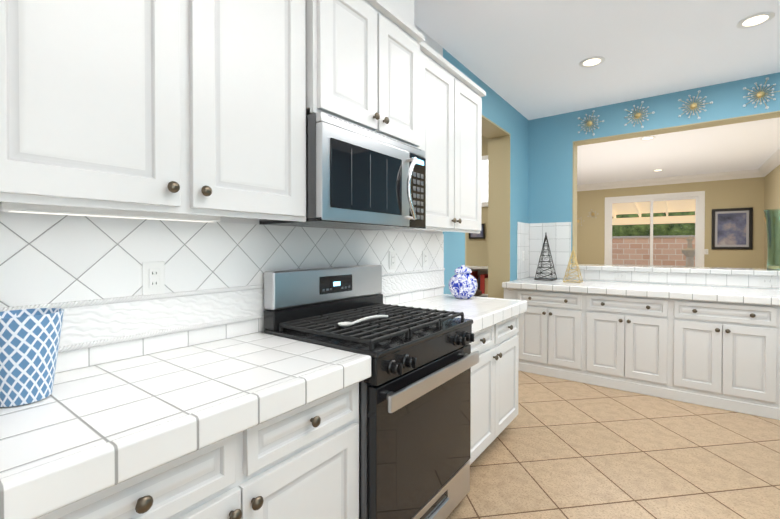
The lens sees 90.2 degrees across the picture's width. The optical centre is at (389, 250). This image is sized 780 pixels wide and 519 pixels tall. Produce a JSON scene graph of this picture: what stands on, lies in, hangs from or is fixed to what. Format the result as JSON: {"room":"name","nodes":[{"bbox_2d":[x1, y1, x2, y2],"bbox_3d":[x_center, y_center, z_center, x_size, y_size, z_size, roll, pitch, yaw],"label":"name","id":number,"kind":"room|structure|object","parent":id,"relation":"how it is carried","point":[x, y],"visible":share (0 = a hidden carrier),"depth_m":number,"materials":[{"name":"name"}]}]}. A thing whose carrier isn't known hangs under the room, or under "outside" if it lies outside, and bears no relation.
{"room":"kitchen","nodes":[
{"label":"kitchen","id":0,"kind":"room"},
{"bbox_2d":[58,24,528,372],"bbox_3d":[-0.445,-0.156,2.080,0.240,2.820,6.850,0,1,37],"label":"wall","id":1,"kind":"structure","parent":0,"point":[498,110],"depth_m":4.09,"materials":[{"name":"blue paint"}]},
{"bbox_2d":[0,0,305,222],"bbox_3d":[-0.709,-0.621,1.214,0.358,1.038,0.932,0,1,37],"label":"upper cabinet","id":2,"kind":"object","parent":1,"relation":"attached to","point":[184,110],"visible":1,"depth_m":1.07,"materials":[{"name":"white paint"}]},
{"bbox_2d":[0,211,444,372],"bbox_3d":[-0.352,0.118,1.988,0.019,0.468,2.590,0,1,37],"label":"backsplash","id":3,"kind":"structure","parent":1,"relation":"attached to","point":[84,273],"depth_m":1.39,"materials":[{"name":"tile"}]},
{"bbox_2d":[142,261,164,294],"bbox_3d":[-0.821,0.096,1.351,0.009,0.115,0.072,0,1,37],"label":"outlet","id":4,"kind":"object","parent":3,"relation":"attached to","point":[153,277],"visible":1,"depth_m":1.35,"materials":[{"name":"white plastic"}]},
{"bbox_2d":[389,251,395,268],"bbox_3d":[0.017,0.061,2.480,0.009,0.115,0.072,0,1,37],"label":"outlet","id":5,"kind":"object","parent":3,"relation":"attached to","point":[392,259],"visible":1,"depth_m":2.47,"materials":[{"name":"white plastic"}]},
{"bbox_2d":[422,251,427,266],"bbox_3d":[0.255,0.058,2.801,0.009,0.115,0.072,0,1,37],"label":"outlet","id":6,"kind":"object","parent":3,"relation":"attached to","point":[424,258],"visible":1,"depth_m":2.79,"materials":[{"name":"white plastic"}]},
{"bbox_2d":[306,0,424,147],"bbox_3d":[-0.188,-0.841,1.882,0.396,0.611,0.760,0,1,37],"label":"upper cabinet","id":7,"kind":"object","parent":1,"relation":"attached to","point":[362,63],"visible":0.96,"depth_m":1.72,"materials":[{"name":"white paint"}]},
{"bbox_2d":[259,111,425,229],"bbox_3d":[-0.171,-0.324,1.875,0.438,0.416,0.756,0,1,37],"label":"microwave","id":8,"kind":"object","parent":7,"relation":"attached to","point":[358,177],"visible":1,"depth_m":1.65,"materials":[{"name":"silver metal"}]},
{"bbox_2d":[413,42,485,233],"bbox_3d":[0.297,-0.638,2.569,0.358,1.031,0.912,0,1,37],"label":"upper cabinet","id":9,"kind":"object","parent":1,"relation":"attached to","point":[451,95],"visible":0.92,"depth_m":2.43,"materials":[{"name":"white paint"}]},
{"bbox_2d":[465,115,509,298],"bbox_3d":[0.881,-0.014,3.867,0.246,2.504,1.108,0,1,37],"label":"door frame","id":10,"kind":"structure","parent":1,"relation":"attached to","point":[497,136],"depth_m":4.29,"materials":[{"name":"beige paint"}]},
{"bbox_2d":[383,0,413,25],"bbox_3d":[-0.503,-1.353,1.487,0.360,0.415,1.633,0,1,37],"label":"soffit","id":11,"kind":"structure","parent":0,"point":[404,9],"depth_m":1.96,"materials":[{"name":"white paint"}]},
{"bbox_2d":[414,0,779,184],"bbox_3d":[1.474,-1.636,4.284,8.200,0.100,12.700,0,1,37],"label":"ceiling","id":12,"kind":"structure","parent":0,"point":[524,58],"depth_m":3.19,"materials":[{"name":"paint"}]},
{"bbox_2d":[579,56,604,67],"bbox_3d":[1.686,-1.577,3.243,0.194,0.020,0.194,0,1,37],"label":"recessed light","id":13,"kind":"object","parent":12,"relation":"in","point":[594,61],"visible":1,"depth_m":3.23,"materials":[{"name":"white paint"}]},
{"bbox_2d":[640,136,655,139],"bbox_3d":[3.658,-1.599,5.515,0.194,0.020,0.194,0,1,37],"label":"recessed light","id":14,"kind":"object","parent":12,"relation":"in","point":[648,138],"visible":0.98,"depth_m":5.51,"materials":[{"name":"white paint"}]},
{"bbox_2d":[736,12,774,28],"bbox_3d":[2.489,-1.572,2.647,0.194,0.020,0.194,0,1,37],"label":"recessed light","id":15,"kind":"object","parent":12,"relation":"in","point":[755,20],"visible":0.98,"depth_m":2.64,"materials":[{"name":"white paint"}]},
{"bbox_2d":[446,371,779,518],"bbox_3d":[1.474,1.274,4.311,8.200,0.080,12.700,0,1,37],"label":"floor","id":16,"kind":"structure","parent":0,"point":[557,448],"depth_m":2.31,"materials":[{"name":"beige tile"}]},
{"bbox_2d":[0,332,370,518],"bbox_3d":[-0.595,0.811,1.143,0.643,0.905,0.932,0,1,37],"label":"base cabinet","id":17,"kind":"object","parent":16,"relation":"on","point":[258,425],"visible":1,"depth_m":0.96,"materials":[{"name":"white tile"}]},
{"bbox_2d":[0,308,63,406],"bbox_3d":[-0.892,0.257,0.945,0.154,0.210,0.154,0,1,37],"label":"planter","id":18,"kind":"object","parent":17,"relation":"on","point":[29,342],"visible":1,"depth_m":0.91,"materials":[{"name":"blue ceramic"}]},
{"bbox_2d":[264,265,478,518],"bbox_3d":[-0.053,0.672,1.796,0.678,1.170,0.760,0,1,37],"label":"range","id":19,"kind":"object","parent":16,"relation":"on","point":[414,421],"visible":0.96,"depth_m":1.62,"materials":[{"name":"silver metal"}]},
{"bbox_2d":[338,315,387,326],"bbox_3d":[-0.115,0.295,1.665,0.062,0.024,0.282,0,1,37],"label":"spoon","id":20,"kind":"object","parent":19,"relation":"on","point":[344,324],"visible":1,"depth_m":1.62,"materials":[{"name":"ceramic"}]},
{"bbox_2d":[394,294,526,464],"bbox_3d":[0.415,0.798,2.505,0.643,0.905,0.928,0,1,37],"label":"base cabinet","id":21,"kind":"object","parent":16,"relation":"on","point":[494,381],"visible":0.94,"depth_m":2.34,"materials":[{"name":"white paint"}]},
{"bbox_2d":[448,265,477,298],"bbox_3d":[0.527,0.223,2.806,0.210,0.243,0.210,0,1,37],"label":"ginger jar","id":22,"kind":"object","parent":21,"relation":"on","point":[462,283],"visible":1,"depth_m":2.74,"materials":[{"name":"blue ceramic"}]},
{"bbox_2d":[466,266,487,296],"bbox_3d":[0.891,0.716,5.172,1.130,1.020,0.300,0,1,37],"label":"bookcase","id":23,"kind":"object","parent":16,"relation":"on","point":[479,274],"visible":0.04,"depth_m":4.87,"materials":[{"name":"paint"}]},
{"bbox_2d":[473,289,481,295],"bbox_3d":[0.874,0.840,4.504,0.374,0.787,0.374,0,1,37],"label":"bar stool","id":24,"kind":"object","parent":16,"relation":"on","point":[478,292],"visible":0.15,"depth_m":4.37,"materials":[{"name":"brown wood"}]},
{"bbox_2d":[502,277,779,419],"bbox_3d":[2.790,0.790,3.397,3.393,0.905,0.884,0,1,37],"label":"base cabinet","id":25,"kind":"object","parent":16,"relation":"on","point":[718,347],"visible":0.96,"depth_m":3.30,"materials":[{"name":"white paint"}]},
{"bbox_2d":[534,233,556,280],"bbox_3d":[1.764,0.063,4.396,0.198,0.534,0.198,0,1,37],"label":"pyramid","id":26,"kind":"object","parent":25,"relation":"on","point":[545,251],"visible":1,"depth_m":4.38,"materials":[{"name":"metal"}]},
{"bbox_2d":[563,247,582,282],"bbox_3d":[1.935,0.145,4.108,0.168,0.374,0.168,0,1,37],"label":"pyramid","id":27,"kind":"object","parent":25,"relation":"on","point":[576,263],"visible":1,"depth_m":4.09,"materials":[{"name":"metal"}]},
{"bbox_2d":[466,72,779,288],"bbox_3d":[1.892,-0.180,4.734,8.050,2.820,0.200,0,1,37],"label":"wall","id":28,"kind":"structure","parent":0,"point":[550,160],"depth_m":4.38,"materials":[{"name":"blue paint"}]},
{"bbox_2d":[469,223,484,238],"bbox_3d":[1.148,-0.254,5.148,0.220,0.200,0.020,0,1,37],"label":"framed picture","id":29,"kind":"object","parent":28,"relation":"attached to","point":[481,235],"visible":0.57,"depth_m":5.12},
{"bbox_2d":[482,155,487,206],"bbox_3d":[0.992,-0.905,5.251,0.880,0.660,0.032,0,1,37],"label":"room window","id":30,"kind":"structure","parent":28,"relation":"in","point":[484,181],"depth_m":5.05,"materials":[{"name":"white paint"}]},
{"bbox_2d":[578,110,603,135],"bbox_3d":[2.236,-1.417,4.327,0.270,0.283,0.023,0,1,37],"label":"wall art","id":31,"kind":"object","parent":28,"relation":"attached to","point":[589,124],"visible":1,"depth_m":4.33,"materials":[{"name":"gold metal"}]},
{"bbox_2d":[624,101,654,127],"bbox_3d":[2.602,-1.414,4.056,0.270,0.283,0.023,0,1,37],"label":"wall art","id":32,"kind":"object","parent":28,"relation":"attached to","point":[637,115],"visible":1,"depth_m":4.06,"materials":[{"name":"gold metal"}]},
{"bbox_2d":[517,222,779,288],"bbox_3d":[2.933,0.009,3.582,3.393,0.657,0.408,0,1,37],"label":"backsplash","id":33,"kind":"structure","parent":28,"relation":"attached to","point":[530,238],"depth_m":4.47,"materials":[{"name":"tile"}]},
{"bbox_2d":[614,272,626,278],"bbox_3d":[2.463,0.267,4.157,0.115,0.072,0.009,0,1,37],"label":"outlet","id":34,"kind":"object","parent":33,"relation":"attached to","point":[620,275],"visible":1,"depth_m":4.15,"materials":[{"name":"white plastic"}]},
{"bbox_2d":[759,277,775,284],"bbox_3d":[3.379,0.273,3.478,0.115,0.072,0.009,0,1,37],"label":"outlet","id":35,"kind":"object","parent":33,"relation":"attached to","point":[767,280],"visible":1,"depth_m":3.48,"materials":[{"name":"white plastic"}]},
{"bbox_2d":[572,111,779,264],"bbox_3d":[2.996,-0.535,3.912,2.102,1.418,0.202,0,1,37],"label":"trim","id":36,"kind":"structure","parent":28,"relation":"attached to","point":[742,119],"depth_m":4.14,"materials":[{"name":"beige paint"}]},
{"bbox_2d":[572,264,779,275],"bbox_3d":[3.038,0.196,3.975,2.076,0.042,0.460,0,1,37],"label":"sill","id":37,"kind":"structure","parent":28,"relation":"on","point":[739,271],"depth_m":3.85,"materials":[{"name":"tile"}]},
{"bbox_2d":[763,209,779,269],"bbox_3d":[3.586,-0.100,3.578,0.220,0.555,0.220,0,1,37],"label":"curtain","id":38,"kind":"object","parent":37,"relation":"on","point":[772,216],"visible":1,"depth_m":3.55,"materials":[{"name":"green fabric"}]},
{"bbox_2d":[678,90,712,118],"bbox_3d":[2.972,-1.411,3.781,0.270,0.283,0.023,0,1,37],"label":"wall art","id":39,"kind":"object","parent":28,"relation":"attached to","point":[692,105],"visible":1,"depth_m":3.79,"materials":[{"name":"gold metal"}]},
{"bbox_2d":[743,77,778,108],"bbox_3d":[3.355,-1.409,3.497,0.270,0.283,0.023,0,1,37],"label":"wall art","id":40,"kind":"object","parent":28,"relation":"attached to","point":[760,94],"visible":0.98,"depth_m":3.50,"materials":[{"name":"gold metal"}]},
{"bbox_2d":[612,211,694,235],"bbox_3d":[12.230,-2.184,15.482,22.118,7.372,4.888,0,1,37],"label":"foliage","id":41,"kind":"object","parent":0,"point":[644,229],"depth_m":14.80,"materials":[{"name":"green plant"}]},
{"bbox_2d":[577,177,764,268],"bbox_3d":[5.304,-0.224,9.456,8.200,2.820,0.150,0,1,37],"label":"wall","id":42,"kind":"structure","parent":0,"point":[737,193],"depth_m":8.27,"materials":[{"name":"beige paint"}]},
{"bbox_2d":[604,191,704,266],"bbox_3d":[5.993,-0.044,8.906,1.885,2.470,0.115,0,1,37],"label":"door frame","id":43,"kind":"structure","parent":42,"relation":"attached to","point":[699,198],"depth_m":8.78,"materials":[{"name":"white paint"}]},
{"bbox_2d":[577,169,756,190],"bbox_3d":[4.745,-1.560,9.697,6.700,0.150,0.111,0,1,37],"label":"crown molding","id":44,"kind":"structure","parent":42,"relation":"attached to","point":[742,174],"depth_m":8.58,"materials":[{"name":"white paint"}]},
{"bbox_2d":[711,207,752,249],"bbox_3d":[7.063,-0.446,8.033,0.640,0.850,0.034,0,1,37],"label":"framed art","id":45,"kind":"object","parent":42,"relation":"attached to","point":[732,228],"visible":0.96,"depth_m":8.02},
{"bbox_2d":[764,165,779,268],"bbox_3d":[5.844,-0.187,5.444,0.150,2.820,5.650,0,1,37],"label":"wall","id":46,"kind":"structure","parent":0,"point":[772,191],"depth_m":7.23,"materials":[{"name":"beige paint"}]},
{"bbox_2d":[757,148,779,176],"bbox_3d":[5.700,-1.521,5.458,0.110,0.150,5.520,0,1,37],"label":"crown molding","id":47,"kind":"structure","parent":46,"relation":"attached to","point":[770,164],"depth_m":6.95,"materials":[{"name":"white paint"}]},
{"label":"outside","id":48,"kind":"structure","parent":0,"visible":0},
{"bbox_3d":[12.179,1.281,16.385,15.000,0.080,19.150,0,1,37],"label":"patio slab","id":49,"kind":"object","parent":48,"visible":0},
{"bbox_2d":[612,235,694,266],"bbox_3d":[10.733,0.367,13.589,20.000,1.800,0.350,0,1,37],"label":"brick wall","id":50,"kind":"structure","parent":49,"relation":"on","point":[635,251],"depth_m":14.31,"materials":[{"name":"brick"}]},
{"bbox_2d":[612,199,694,224],"bbox_3d":[7.978,-0.266,10.709,9.000,3.120,5.050,0,1,37],"label":"patio cover","id":51,"kind":"object","parent":49,"relation":"on","point":[639,208],"depth_m":12.53,"materials":[{"name":"brown wood"}]},
{"bbox_2d":[682,236,694,266],"bbox_3d":[8.908,0.426,11.550,0.680,1.720,0.663,0,1,37],"label":"statue","id":52,"kind":"object","parent":49,"relation":"on","point":[690,250],"depth_m":11.48,"materials":[{"name":"stone"}]}
]}

